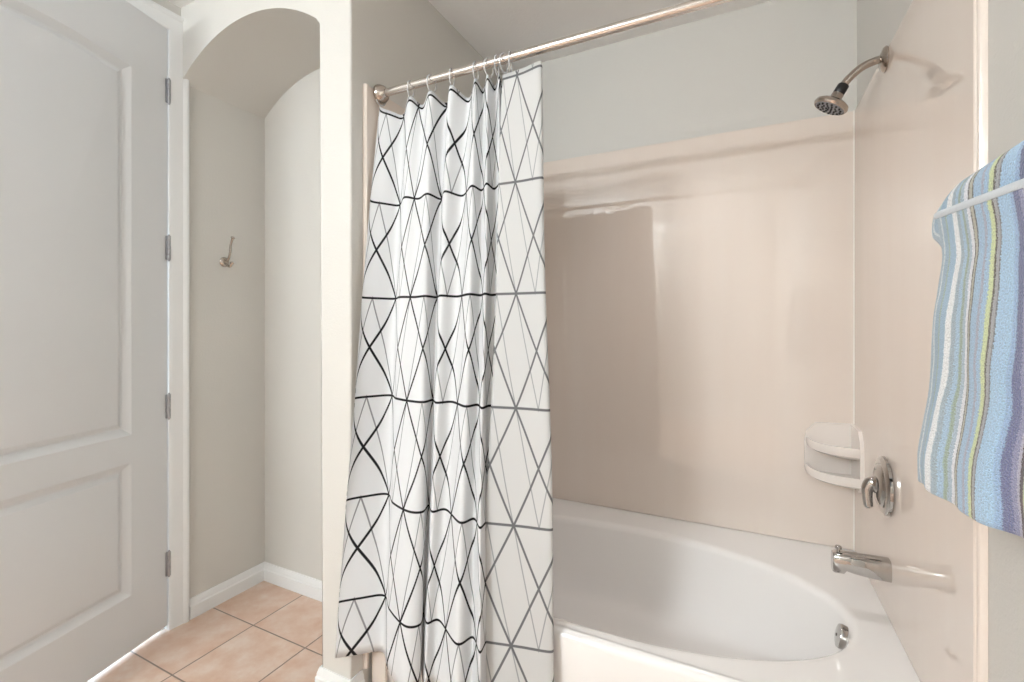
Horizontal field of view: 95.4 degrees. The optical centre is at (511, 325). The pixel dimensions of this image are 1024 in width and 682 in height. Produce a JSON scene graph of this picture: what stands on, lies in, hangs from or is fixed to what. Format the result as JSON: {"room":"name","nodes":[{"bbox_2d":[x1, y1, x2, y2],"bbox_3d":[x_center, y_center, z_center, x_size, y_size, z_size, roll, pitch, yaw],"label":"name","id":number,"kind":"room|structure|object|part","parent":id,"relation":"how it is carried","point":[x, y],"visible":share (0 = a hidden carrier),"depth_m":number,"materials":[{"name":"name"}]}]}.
{"room":"bathroom","nodes":[
{"label":"bathroom","id":0,"kind":"room"},
{"bbox_2d":[87,581,321,681],"bbox_3d":[-0.843,1.275,0.230,2.697,0.080,4.848,0,0,26],"label":"floor","id":1,"kind":"structure","parent":0,"point":[266,632],"depth_m":1.78,"materials":[{"name":"tile"}]},
{"bbox_2d":[387,498,919,681],"bbox_3d":[0.411,1.044,1.681,1.527,0.383,0.934,0,0,26],"label":"bathtub","id":2,"kind":"object","parent":1,"relation":"on","point":[638,597],"visible":0.57,"depth_m":1.67,"materials":[{"name":"ceramic"}]},
{"bbox_3d":[0.957,0.902,1.348,0.040,0.068,0.067,0,0,26],"label":"overflow plate","id":3,"kind":"part","parent":2,"relation":"part of","materials":[{"name":"silver metal"}]},
{"bbox_2d":[152,0,264,598],"bbox_3d":[-2.143,-0.040,0.507,0.120,2.549,4.194,0,0,26],"label":"wall","id":4,"kind":"structure","parent":0,"point":[227,141],"depth_m":2.11,"materials":[{"name":"white paint"}]},
{"bbox_2d":[0,0,170,681],"bbox_3d":[-1.478,0.009,1.520,0.163,2.412,0.761,0,0,10],"label":"door","id":5,"kind":"structure","parent":4,"relation":"in","point":[85,88],"depth_m":1.56,"materials":[{"name":"white paint"}]},
{"bbox_2d":[126,0,188,629],"bbox_3d":[-1.554,-0.018,1.542,0.020,2.505,0.908,0,0,26],"label":"trim","id":6,"kind":"structure","parent":4,"relation":"attached to","point":[178,110],"depth_m":1.91,"materials":[{"name":"white paint"}]},
{"bbox_2d":[164,30,167,629],"bbox_3d":[-1.617,0.013,1.574,0.119,2.444,0.786,0,0,26],"label":"trim","id":7,"kind":"structure","parent":4,"relation":"attached to","point":[166,627],"depth_m":1.89,"materials":[{"name":"white paint"}]},
{"bbox_2d":[219,236,234,267],"bbox_3d":[-1.262,-0.325,2.077,0.071,0.138,0.044,0,0,26],"label":"robe hook","id":8,"kind":"object","parent":4,"relation":"attached to","point":[223,261],"visible":1,"depth_m":2.07,"materials":[{"name":"silver metal"}]},
{"bbox_3d":[-1.284,-0.283,2.088,0.022,0.044,0.044,0,0,26],"label":"plate","id":9,"kind":"part","parent":8,"relation":"part of","materials":[{"name":"silver metal"}]},
{"bbox_2d":[265,69,321,580],"bbox_3d":[-0.810,-0.040,2.132,0.834,2.549,0.100,0,0,26],"label":"wall","id":10,"kind":"structure","parent":0,"point":[293,416],"depth_m":2.18,"materials":[{"name":"white paint"}]},
{"bbox_2d":[189,562,321,619],"bbox_3d":[-0.918,1.194,1.935,0.814,0.083,0.350,0,0,26],"label":"baseboard","id":11,"kind":"structure","parent":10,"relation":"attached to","point":[296,582],"depth_m":2.13,"materials":[{"name":"white paint"}]},
{"bbox_2d":[181,0,497,681],"bbox_3d":[-0.698,-0.040,2.231,0.946,2.549,1.132,0,0,26],"label":"wall","id":12,"kind":"structure","parent":0,"point":[246,55],"depth_m":1.57,"materials":[{"name":"white paint"}]},
{"bbox_2d":[315,665,364,681],"bbox_3d":[-0.576,1.194,1.558,0.162,0.083,0.064,0,0,26],"label":"baseboard","id":13,"kind":"structure","parent":12,"relation":"attached to","point":[323,674],"depth_m":1.54,"materials":[{"name":"white paint"}]},
{"bbox_2d":[363,83,404,681],"bbox_3d":[-0.253,0.213,1.985,0.070,2.044,0.977,0,0,26],"label":"surround panel","id":14,"kind":"object","parent":12,"relation":"attached to","point":[370,106],"visible":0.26,"depth_m":1.57,"materials":[{"name":"beige plastic"}]},
{"bbox_3d":[-0.490,0.171,1.568,0.014,1.960,0.019,0,0,26],"label":"edge trim","id":15,"kind":"part","parent":14,"relation":"part of","materials":[{"name":"white plastic"}]},
{"bbox_3d":[-0.447,1.044,1.575,0.056,0.383,0.014,0,0,26],"label":"corner leg","id":16,"kind":"part","parent":14,"relation":"part of","materials":[{"name":"beige plastic"}]},
{"bbox_2d":[167,0,771,73],"bbox_3d":[-0.843,-1.354,0.230,2.697,0.080,4.848,0,0,26],"label":"ceiling","id":17,"kind":"structure","parent":0,"point":[492,28],"depth_m":2.00,"materials":[{"name":"white paint"}]},
{"bbox_2d":[500,0,856,162],"bbox_3d":[0.596,-0.040,2.168,1.631,2.549,0.100,0,0,26],"label":"wall","id":18,"kind":"structure","parent":0,"point":[767,63],"depth_m":2.00,"materials":[{"name":"white paint"}]},
{"bbox_2d":[543,110,854,550],"bbox_3d":[0.615,0.021,2.094,1.511,1.660,0.014,0,0,26],"label":"surround panel","id":19,"kind":"object","parent":18,"relation":"attached to","point":[700,291],"visible":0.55,"depth_m":1.99,"materials":[{"name":"white plastic"}]},
{"bbox_2d":[804,422,864,492],"bbox_3d":[1.183,0.493,1.721,0.162,0.240,0.162,0,0,26],"label":"soap shelf","id":20,"kind":"object","parent":19,"relation":"attached to","point":[833,452],"visible":0.99,"depth_m":1.76,"materials":[{"name":"beige plastic"}]},
{"bbox_2d":[857,0,1023,681],"bbox_3d":[0.322,-0.040,-0.344,0.100,2.549,4.848,0,0,26],"label":"wall","id":21,"kind":"structure","parent":0,"point":[878,21],"depth_m":0.78,"materials":[{"name":"white paint"}]},
{"bbox_2d":[373,0,733,104],"bbox_3d":[0.216,-0.797,1.280,1.506,0.065,0.065,0,0,26],"label":"shower curtain rod","id":22,"kind":"object","parent":21,"relation":"attached to","point":[381,93],"visible":1,"depth_m":1.31,"materials":[{"name":"white metal"}]},
{"bbox_2d":[407,80,413,96],"bbox_3d":[-0.338,-0.785,1.553,0.005,0.059,0.048,0,0,14],"label":"curtain ring","id":23,"kind":"object","parent":22,"relation":"hanging from","point":[408,80],"visible":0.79,"depth_m":1.54,"materials":[{"name":"white plastic"}]},
{"bbox_2d":[426,74,436,92],"bbox_3d":[-0.262,-0.785,1.515,0.005,0.059,0.048,0,0,32],"label":"curtain ring","id":24,"kind":"object","parent":22,"relation":"hanging from","point":[428,75],"visible":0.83,"depth_m":1.50,"materials":[{"name":"white plastic"}]},
{"bbox_2d":[335,61,553,681],"bbox_3d":[-0.209,0.155,1.419,0.716,1.830,0.202,0,0,26],"label":"shower curtain","id":25,"kind":"object","parent":22,"relation":"hanging from","point":[447,563],"visible":1,"depth_m":1.40,"materials":[{"name":"white fabric"}]},
{"bbox_2d":[449,68,454,85],"bbox_3d":[-0.191,-0.785,1.480,0.005,0.059,0.048,0,0,12],"label":"curtain ring","id":26,"kind":"object","parent":22,"relation":"hanging from","point":[450,68],"visible":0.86,"depth_m":1.47,"materials":[{"name":"white plastic"}]},
{"bbox_2d":[472,61,478,79],"bbox_3d":[-0.112,-0.785,1.441,0.005,0.059,0.048,0,0,18],"label":"curtain ring","id":27,"kind":"object","parent":22,"relation":"hanging from","point":[473,61],"visible":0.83,"depth_m":1.43,"materials":[{"name":"white plastic"}]},
{"bbox_2d":[483,57,493,77],"bbox_3d":[-0.071,-0.785,1.421,0.005,0.059,0.048,0,0,38],"label":"curtain ring","id":28,"kind":"object","parent":22,"relation":"hanging from","point":[486,57],"visible":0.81,"depth_m":1.41,"materials":[{"name":"white plastic"}]},
{"bbox_2d":[494,55,499,75],"bbox_3d":[-0.046,-0.785,1.409,0.005,0.059,0.048,0,0,16],"label":"curtain ring","id":29,"kind":"object","parent":22,"relation":"hanging from","point":[495,55],"visible":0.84,"depth_m":1.40,"materials":[{"name":"white plastic"}]},
{"bbox_2d":[499,53,508,73],"bbox_3d":[-0.024,-0.785,1.398,0.005,0.059,0.048,0,0,33],"label":"curtain ring","id":30,"kind":"object","parent":22,"relation":"hanging from","point":[501,53],"visible":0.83,"depth_m":1.39,"materials":[{"name":"white plastic"}]},
{"bbox_2d":[508,51,512,71],"bbox_3d":[-0.004,-0.785,1.388,0.005,0.059,0.048,0,0,13],"label":"curtain ring","id":31,"kind":"object","parent":22,"relation":"hanging from","point":[511,68],"visible":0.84,"depth_m":1.37,"materials":[{"name":"white plastic"}]},
{"bbox_2d":[855,0,987,681],"bbox_3d":[1.067,-0.039,1.295,0.013,2.548,1.047,0,0,26],"label":"surround panel","id":32,"kind":"object","parent":21,"relation":"attached to","point":[921,123],"visible":0.73,"depth_m":1.14,"materials":[{"name":"beige plastic"}]},
{"bbox_2d":[814,45,889,115],"bbox_3d":[1.022,-0.732,1.412,0.179,0.174,0.098,0,0,26],"label":"shower","id":33,"kind":"object","parent":32,"relation":"attached to","point":[833,104],"visible":1,"depth_m":1.40,"materials":[{"name":"silver metal"}]},
{"bbox_3d":[1.048,-0.756,1.397,0.118,0.080,0.022,0,0,26],"label":"arm","id":34,"kind":"part","parent":33,"relation":"part of","materials":[{"name":"silver metal"}]},
{"bbox_2d":[831,544,891,582],"bbox_3d":[1.024,0.698,1.371,0.138,0.080,0.054,0,0,26],"label":"tub spout","id":35,"kind":"object","parent":32,"relation":"attached to","point":[875,567],"visible":1,"depth_m":1.35,"materials":[{"name":"silver metal"}]},
{"bbox_3d":[0.976,0.668,1.394,0.018,0.021,0.018,0,0,26],"label":"diverter knob","id":36,"kind":"part","parent":35,"relation":"part of","materials":[{"name":"silver metal"}]},
{"bbox_2d":[861,456,894,516],"bbox_3d":[1.069,0.470,1.375,0.060,0.170,0.170,0,0,26],"label":"shower valve","id":37,"kind":"object","parent":32,"relation":"attached to","point":[881,483],"visible":1,"depth_m":1.34,"materials":[{"name":"silver metal"}]},
{"bbox_3d":[1.060,0.493,1.380,0.040,0.104,0.058,0,0,26],"label":"lever handle","id":38,"kind":"part","parent":37,"relation":"part of","materials":[{"name":"silver metal"}]},
{"bbox_3d":[0.842,-0.039,0.839,0.013,2.548,0.030,0,0,26],"label":"edge trim","id":39,"kind":"part","parent":32,"relation":"part of","materials":[{"name":"beige plastic"}]},
{"bbox_3d":[0.635,-0.197,0.502,0.086,0.044,0.467,0,0,26],"label":"towel bar","id":40,"kind":"object","parent":21,"relation":"attached to","visible":0},
{"bbox_2d":[917,141,1023,537],"bbox_3d":[0.638,0.021,0.586,0.105,0.499,0.455,0,0,26],"label":"striped towel","id":41,"kind":"object","parent":40,"relation":"hanging from","point":[970,454],"visible":1,"depth_m":0.59,"materials":[{"name":"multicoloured fabric"}]}
]}

